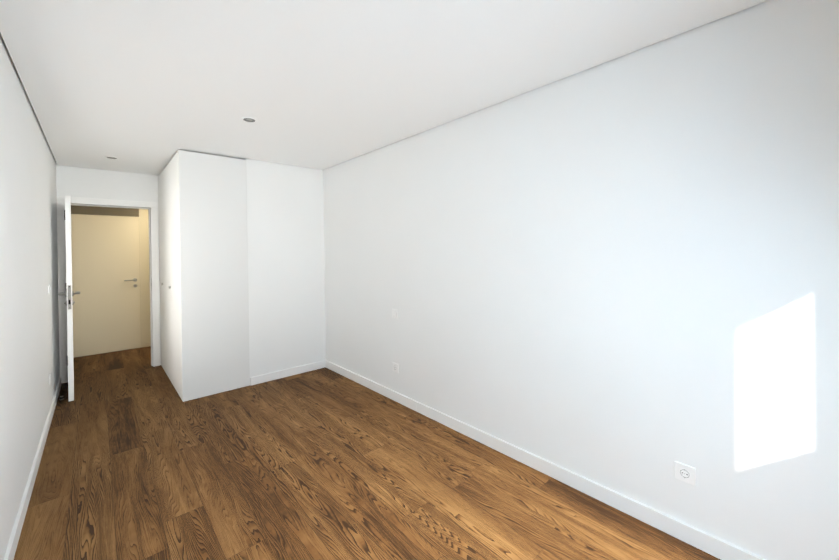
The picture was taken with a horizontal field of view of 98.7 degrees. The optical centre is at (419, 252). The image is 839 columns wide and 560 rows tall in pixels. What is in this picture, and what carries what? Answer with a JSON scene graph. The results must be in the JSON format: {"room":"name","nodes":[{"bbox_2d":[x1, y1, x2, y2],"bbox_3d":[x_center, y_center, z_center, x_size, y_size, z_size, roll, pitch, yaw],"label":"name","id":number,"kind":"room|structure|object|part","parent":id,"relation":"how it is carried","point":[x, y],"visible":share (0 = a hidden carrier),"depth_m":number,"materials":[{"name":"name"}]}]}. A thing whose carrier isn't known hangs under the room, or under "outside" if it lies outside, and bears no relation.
{"room":"bedroom","nodes":[
{"label":"bedroom","id":0,"kind":"room"},
{"bbox_2d":[0,33,55,160],"bbox_3d":[-1.890,-1.103,2.916,5.000,0.090,9.000,-1,0,-42],"label":"ceiling trim","id":1,"kind":"structure","parent":0,"point":[24,89],"depth_m":2.25,"materials":[{"name":"grey"}]},
{"bbox_2d":[0,34,59,559],"bbox_3d":[-2.020,0.198,1.646,0.150,2.560,6.702,-1,0,-42],"label":"wall","id":2,"kind":"structure","parent":0,"point":[29,336],"depth_m":2.16,"materials":[{"name":"paint"}]},
{"bbox_2d":[3,378,60,559],"bbox_3d":[-1.956,1.433,1.724,0.016,0.088,6.252,-1,0,-42],"label":"baseboard","id":3,"kind":"structure","parent":2,"relation":"attached to","point":[15,535],"depth_m":2.17,"materials":[{"name":"white paint"}]},
{"bbox_2d":[71,205,138,216],"bbox_3d":[-4.744,-0.748,5.366,0.883,0.388,0.016,-1,0,-42],"label":"lintel","id":4,"kind":"object","parent":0,"point":[92,210],"visible":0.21,"depth_m":5.38,"materials":[{"name":"brown wood"}]},
{"bbox_2d":[56,163,160,364],"bbox_3d":[-3.582,0.212,4.678,1.571,2.560,0.100,-1,0,-42],"label":"wall","id":5,"kind":"structure","parent":0,"point":[71,181],"depth_m":4.41,"materials":[{"name":"paint"}]},
{"bbox_2d":[57,196,159,382],"bbox_3d":[-3.809,0.424,4.465,0.944,2.145,0.112,-1,0,-42],"label":"door frame","id":6,"kind":"structure","parent":5,"relation":"attached to","point":[152,207],"depth_m":4.41,"materials":[{"name":"white paint"}]},
{"bbox_2d":[58,196,79,400],"bbox_3d":[-3.772,0.465,3.883,0.163,2.050,0.822,-1,0,-44],"label":"door leaf","id":7,"kind":"structure","parent":6,"relation":"attached to","point":[69,293],"depth_m":3.60,"materials":[{"name":"white paint"}]},
{"bbox_3d":[-3.611,0.466,3.642,0.062,0.142,0.160,-1,0,-44],"label":"handle","id":8,"kind":"part","parent":7,"relation":"part of","materials":[{"name":"silver metal"}]},
{"bbox_2d":[74,209,150,357],"bbox_3d":[-4.678,0.226,5.527,3.901,2.560,0.150,-1,0,-42],"label":"wall","id":9,"kind":"structure","parent":0,"point":[145,273],"depth_m":5.71,"materials":[{"name":"beige paint"}]},
{"bbox_2d":[71,214,140,356],"bbox_3d":[-4.678,0.474,5.375,0.795,2.049,0.071,-1,0,-42],"label":"hall door","id":10,"kind":"structure","parent":9,"relation":"in","point":[105,280],"depth_m":5.39,"materials":[{"name":"beige wood"}]},
{"bbox_3d":[-4.460,0.476,5.564,0.160,0.142,0.062,-1,0,-42],"label":"handle","id":11,"kind":"part","parent":10,"relation":"part of","materials":[{"name":"silver metal"}]},
{"bbox_2d":[139,217,141,347],"bbox_3d":[-4.718,0.477,5.383,0.873,2.060,0.006,-1,0,-42],"label":"door frame","id":12,"kind":"structure","parent":9,"relation":"attached to","point":[140,282],"depth_m":5.67,"materials":[{"name":"beige wood"}]},
{"bbox_2d":[245,159,325,376],"bbox_3d":[-2.120,0.190,4.909,0.916,2.560,1.709,-1,0,-42],"label":"wall","id":13,"kind":"structure","parent":0,"point":[285,231],"depth_m":4.24,"materials":[{"name":"paint"}]},
{"bbox_2d":[250,360,324,385],"bbox_3d":[-1.531,1.420,4.266,0.897,0.088,0.016,-1,0,-42],"label":"baseboard","id":14,"kind":"structure","parent":13,"relation":"attached to","point":[259,379],"depth_m":4.23,"materials":[{"name":"white paint"}]},
{"bbox_2d":[14,346,719,559],"bbox_3d":[-1.852,1.502,2.923,5.000,0.060,9.000,-1,0,-42],"label":"floor","id":15,"kind":"structure","parent":0,"point":[141,459],"depth_m":2.24,"materials":[{"name":"brown wood"}]},
{"bbox_2d":[158,150,249,401],"bbox_3d":[-2.662,0.238,4.346,0.641,2.484,1.619,-1,0,-42],"label":"wardrobe","id":16,"kind":"object","parent":15,"relation":"on","point":[203,269],"visible":1,"depth_m":3.76,"materials":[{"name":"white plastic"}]},
{"bbox_3d":[-3.295,0.243,4.610,0.019,2.478,0.375,-1,0,-42],"label":"door","id":17,"kind":"part","parent":16,"relation":"part of","materials":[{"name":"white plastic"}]},
{"bbox_3d":[-2.963,0.240,4.240,0.019,2.478,0.612,-1,0,-42],"label":"door","id":18,"kind":"part","parent":16,"relation":"part of","materials":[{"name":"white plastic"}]},
{"bbox_3d":[-2.557,0.235,3.787,0.019,2.478,0.600,-1,0,-42],"label":"door","id":19,"kind":"part","parent":16,"relation":"part of","materials":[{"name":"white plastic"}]},
{"bbox_2d":[0,0,767,175],"bbox_3d":[-1.106,-1.056,2.579,2.465,0.035,6.330,-1,0,-42],"label":"ceiling","id":20,"kind":"structure","parent":0,"point":[150,87],"depth_m":1.99,"materials":[{"name":"white paint"}]},
{"bbox_2d":[241,117,256,122],"bbox_3d":[-1.326,-1.033,2.805,0.112,0.006,0.112,-1,0,-42],"label":"ceiling spotlight","id":21,"kind":"object","parent":20,"relation":"attached to","point":[249,119],"visible":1,"depth_m":2.80,"materials":[{"name":"white paint"}]},
{"bbox_2d":[323,0,838,559],"bbox_3d":[-0.723,0.172,4.150,0.150,2.560,8.700,-1,0,-42],"label":"wall","id":22,"kind":"structure","parent":0,"point":[619,274],"depth_m":1.91,"materials":[{"name":"paint"}]},
{"bbox_2d":[393,362,398,372],"bbox_3d":[-0.234,1.123,3.501,0.012,0.086,0.086,-1,0,-42],"label":"electrical outlet","id":23,"kind":"object","parent":22,"relation":"attached to","point":[395,367],"visible":1,"depth_m":3.49,"materials":[{"name":"white plastic"}]},
{"bbox_2d":[325,360,765,559],"bbox_3d":[0.387,1.395,2.811,0.016,0.088,4.743,-1,0,-42],"label":"baseboard","id":24,"kind":"structure","parent":22,"relation":"attached to","point":[716,547],"depth_m":2.15,"materials":[{"name":"white paint"}]},
{"bbox_2d":[674,461,695,485],"bbox_3d":[1.310,1.092,1.778,0.012,0.086,0.086,-1,0,-42],"label":"electrical outlet","id":25,"kind":"object","parent":22,"relation":"attached to","point":[685,473],"visible":1,"depth_m":1.77,"materials":[{"name":"white plastic"}]}
]}

